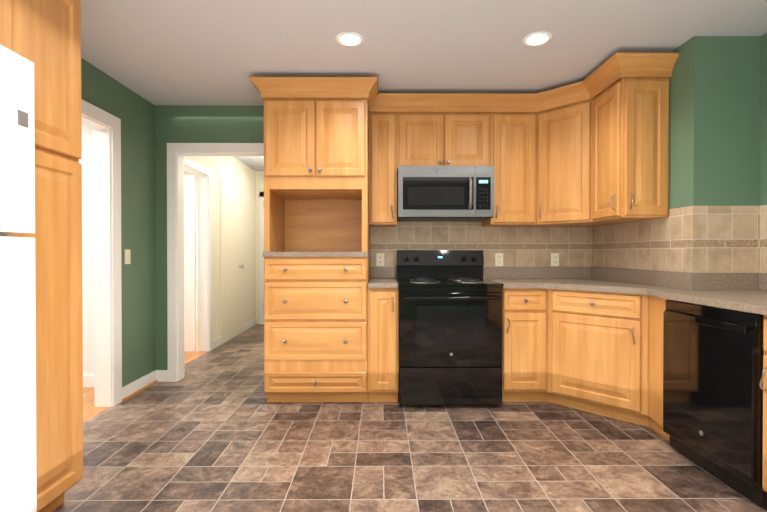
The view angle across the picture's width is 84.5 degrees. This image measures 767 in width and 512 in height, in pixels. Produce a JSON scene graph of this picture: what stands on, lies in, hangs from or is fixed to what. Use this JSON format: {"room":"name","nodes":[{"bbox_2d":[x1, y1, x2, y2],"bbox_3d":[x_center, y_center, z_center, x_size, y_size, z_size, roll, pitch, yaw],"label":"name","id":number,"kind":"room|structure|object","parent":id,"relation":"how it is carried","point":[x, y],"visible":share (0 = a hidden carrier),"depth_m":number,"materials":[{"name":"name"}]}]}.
{"room":"kitchen","nodes":[
{"label":"kitchen","id":0,"kind":"room"},
{"bbox_2d":[79,124,93,374],"bbox_3d":[-3.590,-0.109,3.648,2.900,2.440,0.150,0,0,0],"label":"wall","id":1,"kind":"structure","parent":0,"point":[86,161],"depth_m":3.58,"materials":[{"name":"grey paint"}]},
{"bbox_2d":[83,375,93,386],"bbox_3d":[-3.604,1.062,3.574,2.930,0.100,0.014,0,0,0],"label":"baseboard","id":2,"kind":"structure","parent":1,"relation":"attached to","point":[88,380],"depth_m":3.57,"materials":[{"name":"white wood"}]},
{"bbox_2d":[83,322,207,421],"bbox_3d":[-3.602,1.144,3.232,3.170,0.060,7.700,0,0,0],"label":"floor","id":3,"kind":"structure","parent":0,"point":[90,410],"depth_m":3.32,"materials":[{"name":"wood"}]},
{"bbox_2d":[81,58,255,386],"bbox_3d":[-2.075,-0.103,2.766,0.120,2.440,8.170,0,0,0],"label":"wall","id":4,"kind":"structure","parent":0,"point":[134,112],"depth_m":3.53,"materials":[{"name":"green paint"}]},
{"bbox_2d":[81,99,121,406],"bbox_3d":[-2.065,0.040,2.683,0.138,2.155,1.070,0,0,0],"label":"door frame","id":5,"kind":"structure","parent":4,"relation":"attached to","point":[105,126],"depth_m":3.12,"materials":[{"name":"white wood"}]},
{"bbox_2d":[125,249,130,263],"bbox_3d":[-2.012,0.006,3.322,0.012,0.115,0.070,0,0,0],"label":"light switch","id":6,"kind":"object","parent":4,"relation":"attached to","point":[127,257],"visible":1,"depth_m":3.32,"materials":[{"name":"beige plastic"}]},
{"bbox_2d":[122,370,161,401],"bbox_3d":[-1.999,1.062,3.482,0.040,0.100,0.515,0,0,0],"label":"baseboard","id":7,"kind":"structure","parent":4,"relation":"attached to","point":[133,388],"depth_m":3.48,"materials":[{"name":"white wood"}]},
{"bbox_2d":[212,336,220,348],"bbox_3d":[-2.020,1.051,5.103,0.014,0.100,0.275,0,0,0],"label":"baseboard","id":8,"kind":"structure","parent":4,"relation":"attached to","point":[216,342],"depth_m":5.09,"materials":[{"name":"white wood"}]},
{"bbox_2d":[242,318,256,331],"bbox_3d":[-2.027,1.042,6.380,0.014,0.100,0.680,0,0,0],"label":"baseboard","id":9,"kind":"structure","parent":4,"relation":"attached to","point":[246,326],"depth_m":6.36,"materials":[{"name":"white wood"}]},
{"bbox_2d":[184,174,196,315],"bbox_3d":[-3.623,-0.133,7.023,2.930,2.440,0.100,0,0,0],"label":"wall","id":10,"kind":"structure","parent":0,"point":[184,174],"depth_m":6.97,"materials":[{"name":"grey paint"}]},
{"bbox_2d":[155,105,263,369],"bbox_3d":[-0.140,-0.110,3.802,4.000,2.440,0.120,0,0,0],"label":"wall","id":11,"kind":"structure","parent":0,"point":[206,124],"depth_m":3.73,"materials":[{"name":"green paint"}]},
{"bbox_2d":[167,143,263,381],"bbox_3d":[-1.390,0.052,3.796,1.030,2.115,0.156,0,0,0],"label":"door frame","id":12,"kind":"structure","parent":11,"relation":"attached to","point":[181,189],"depth_m":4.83,"materials":[{"name":"white wood"}]},
{"bbox_2d":[369,112,396,226],"bbox_3d":[-0.005,-0.718,3.561,0.227,0.920,0.353,0,0,0],"label":"upper cabinet","id":13,"kind":"object","parent":11,"relation":"attached to","point":[382,169],"visible":1,"depth_m":3.42,"materials":[{"name":"brown wood"}]},
{"bbox_2d":[397,112,489,172],"bbox_3d":[0.491,-0.945,3.561,0.760,0.466,0.354,0,0,0],"label":"upper cabinet","id":14,"kind":"object","parent":11,"relation":"attached to","point":[443,138],"visible":0.81,"depth_m":3.42,"materials":[{"name":"brown wood"}]},
{"bbox_2d":[397,166,493,221],"bbox_3d":[0.491,-0.505,3.497,0.752,0.405,0.467,0,0,0],"label":"microwave","id":15,"kind":"object","parent":14,"relation":"attached to","point":[445,193],"visible":1,"depth_m":3.31,"materials":[{"name":"silver metal"}]},
{"bbox_2d":[370,221,589,278],"bbox_3d":[0.870,-0.065,3.744,1.979,0.550,0.008,0,0,0],"label":"tile backsplash","id":16,"kind":"structure","parent":11,"relation":"attached to","point":[519,246],"depth_m":3.74,"materials":[{"name":"beige tile"}]},
{"bbox_2d":[376,253,383,265],"bbox_3d":[-0.028,0.033,3.732,0.070,0.115,0.008,0,0,0],"label":"electrical outlet","id":17,"kind":"object","parent":16,"relation":"attached to","point":[379,259],"visible":1,"depth_m":3.73,"materials":[{"name":"beige plastic"}]},
{"bbox_2d":[495,253,502,265],"bbox_3d":[1.026,0.033,3.737,0.070,0.115,0.008,0,0,0],"label":"electrical outlet","id":18,"kind":"object","parent":16,"relation":"attached to","point":[498,259],"visible":1,"depth_m":3.74,"materials":[{"name":"beige plastic"}]},
{"bbox_2d":[551,253,558,265],"bbox_3d":[1.520,0.033,3.740,0.070,0.115,0.008,0,0,0],"label":"electrical outlet","id":19,"kind":"object","parent":16,"relation":"attached to","point":[554,259],"visible":1,"depth_m":3.74,"materials":[{"name":"beige plastic"}]},
{"bbox_2d":[482,112,536,226],"bbox_3d":[1.061,-0.718,3.567,0.376,0.920,0.353,0,0,0],"label":"upper cabinet","id":20,"kind":"object","parent":11,"relation":"attached to","point":[513,148],"visible":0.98,"depth_m":3.42,"materials":[{"name":"brown wood"}]},
{"bbox_2d":[525,98,626,226],"bbox_3d":[1.552,-0.718,3.441,0.617,0.920,0.609,0,0,0],"label":"upper cabinet","id":21,"kind":"object","parent":11,"relation":"attached to","point":[564,166],"visible":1,"depth_m":3.27,"materials":[{"name":"brown wood"}]},
{"bbox_2d":[369,53,678,111],"bbox_3d":[0.874,-1.222,3.042,1.978,0.125,0.775,0,0,0],"label":"crown molding","id":22,"kind":"structure","parent":21,"relation":"attached to","point":[610,71],"depth_m":3.33,"materials":[{"name":"brown wood"}]},
{"bbox_2d":[256,171,263,323],"bbox_3d":[-1.482,-0.131,6.794,1.110,2.440,0.120,0,0,0],"label":"wall","id":23,"kind":"structure","parent":0,"point":[259,174],"depth_m":6.73,"materials":[{"name":"beige paint"}]},
{"bbox_2d":[52,324,766,511],"bbox_3d":[0.185,1.147,2.852,4.400,0.060,8.540,0,0,0],"label":"floor","id":24,"kind":"structure","parent":0,"point":[213,430],"depth_m":2.35,"materials":[{"name":"tile"}]},
{"bbox_2d":[0,45,36,511],"bbox_3d":[-1.567,0.230,1.046,0.816,1.800,0.860,0,0,0],"label":"fridge","id":25,"kind":"object","parent":24,"relation":"on","point":[18,480],"visible":1,"depth_m":1.40,"materials":[{"name":"white metal"}]},
{"bbox_2d":[0,0,82,511],"bbox_3d":[-1.684,-0.075,1.699,0.648,2.400,0.430,0,0,0],"label":"tall cabinet","id":26,"kind":"object","parent":24,"relation":"on","point":[44,36],"visible":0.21,"depth_m":1.74,"materials":[{"name":"brown wood"}]},
{"bbox_2d":[249,77,377,401],"bbox_3d":[-0.504,-0.087,3.386,0.920,2.400,0.705,0,0,0],"label":"tall cabinet","id":27,"kind":"object","parent":24,"relation":"on","point":[316,254],"visible":1,"depth_m":3.12,"materials":[{"name":"brown wood"}]},
{"bbox_2d":[368,288,397,401],"bbox_3d":[-0.004,0.676,3.418,0.227,0.874,0.658,0,0,0],"label":"base cabinet","id":28,"kind":"object","parent":24,"relation":"on","point":[382,344],"visible":1,"depth_m":3.12,"materials":[{"name":"brown wood"}]},
{"bbox_2d":[368,267,397,287],"bbox_3d":[-0.004,0.167,3.417,0.226,0.140,0.636,0,0,0],"label":"countertop","id":29,"kind":"structure","parent":28,"relation":"on","point":[382,277],"depth_m":3.71,"materials":[{"name":"grey stone"}]},
{"bbox_2d":[396,250,503,404],"bbox_3d":[0.492,0.533,3.375,0.758,1.160,0.726,0,0,0],"label":"range","id":30,"kind":"object","parent":24,"relation":"on","point":[450,326],"visible":1,"depth_m":3.07,"materials":[{"name":"black metal"},{"name":"dark glass"}]},
{"bbox_2d":[502,288,547,401],"bbox_3d":[1.047,0.676,3.424,0.347,0.874,0.658,0,0,0],"label":"base cabinet","id":31,"kind":"object","parent":24,"relation":"on","point":[524,365],"visible":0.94,"depth_m":3.13,"materials":[{"name":"brown wood"}]},
{"bbox_2d":[543,289,642,425],"bbox_3d":[1.541,0.677,3.220,0.641,0.874,1.071,0,0,0],"label":"base cabinet","id":32,"kind":"object","parent":24,"relation":"on","point":[604,353],"depth_m":2.89,"materials":[{"name":"brown wood"}]},
{"bbox_2d":[483,267,766,314],"bbox_3d":[1.575,0.182,1.234,1.378,0.140,5.021,0,0,0],"label":"countertop","id":33,"kind":"structure","parent":32,"relation":"on","point":[745,292],"depth_m":2.73,"materials":[{"name":"grey stone"}]},
{"bbox_2d":[643,294,669,439],"bbox_3d":[1.911,0.682,2.582,0.510,0.874,0.261,0,0,0],"label":"base cabinet","id":34,"kind":"object","parent":24,"relation":"on","point":[653,307],"depth_m":2.63,"materials":[{"name":"brown wood"}]},
{"bbox_2d":[663,300,766,506],"bbox_3d":[1.928,0.686,2.148,0.642,0.872,0.596,0,0,0],"label":"dishwasher","id":35,"kind":"object","parent":24,"relation":"on","point":[712,393],"visible":0.94,"depth_m":2.05,"materials":[{"name":"black metal"}]},
{"bbox_2d":[759,315,766,491],"bbox_3d":[1.942,0.689,1.617,0.658,0.874,0.460,0,0,0],"label":"base cabinet","id":36,"kind":"object","parent":24,"relation":"on","point":[764,389],"visible":1,"depth_m":1.81,"materials":[{"name":"brown wood"}]},
{"bbox_2d":[81,0,766,173],"bbox_3d":[-1.401,-1.353,2.876,7.570,0.060,8.640,0,0,0],"label":"ceiling","id":37,"kind":"structure","parent":0,"point":[187,52],"depth_m":2.58,"materials":[{"name":"grey paint"}]},
{"bbox_2d":[335,32,364,47],"bbox_3d":[-0.204,-1.318,2.573,0.181,0.006,0.181,0,0,0],"label":"recessed light","id":38,"kind":"object","parent":37,"relation":"in","point":[349,39],"visible":1,"depth_m":2.57,"materials":[{"name":"white glass"}]},
{"bbox_2d":[522,31,552,46],"bbox_3d":[0.936,-1.318,2.569,0.181,0.006,0.181,0,0,0],"label":"recessed light","id":39,"kind":"object","parent":37,"relation":"in","point":[538,39],"visible":1,"depth_m":2.57,"materials":[{"name":"white glass"}]},
{"bbox_2d":[605,33,766,273],"bbox_3d":[2.134,-0.092,1.229,0.520,2.440,5.290,0,0,0],"label":"wall","id":40,"kind":"structure","parent":0,"point":[717,120],"depth_m":2.54,"materials":[{"name":"green paint"}]},
{"bbox_2d":[592,77,668,221],"bbox_3d":[1.687,-0.714,2.923,0.353,0.920,0.427,0,0,0],"label":"upper cabinet","id":41,"kind":"object","parent":40,"relation":"attached to","point":[630,149],"visible":0.96,"depth_m":2.75,"materials":[{"name":"brown wood"}]},
{"bbox_2d":[590,206,701,272],"bbox_3d":[1.860,-0.046,3.139,0.008,0.521,1.208,0,0,0],"label":"tile backsplash","id":42,"kind":"structure","parent":40,"relation":"attached to","point":[672,243],"depth_m":2.90,"materials":[{"name":"beige tile"}]},
{"bbox_2d":[698,206,757,272],"bbox_3d":[2.063,-0.100,2.540,0.390,0.404,0.008,0,0,0],"label":"tile backsplash","id":43,"kind":"structure","parent":40,"relation":"attached to","point":[710,239],"depth_m":2.54,"materials":[{"name":"beige tile"}]},
{"bbox_2d":[758,205,766,272],"bbox_3d":[2.273,-0.086,0.625,0.008,0.404,3.840,0,0,0],"label":"tile backsplash","id":44,"kind":"structure","parent":40,"relation":"attached to","point":[762,210],"depth_m":2.51,"materials":[{"name":"beige tile"}]}
]}

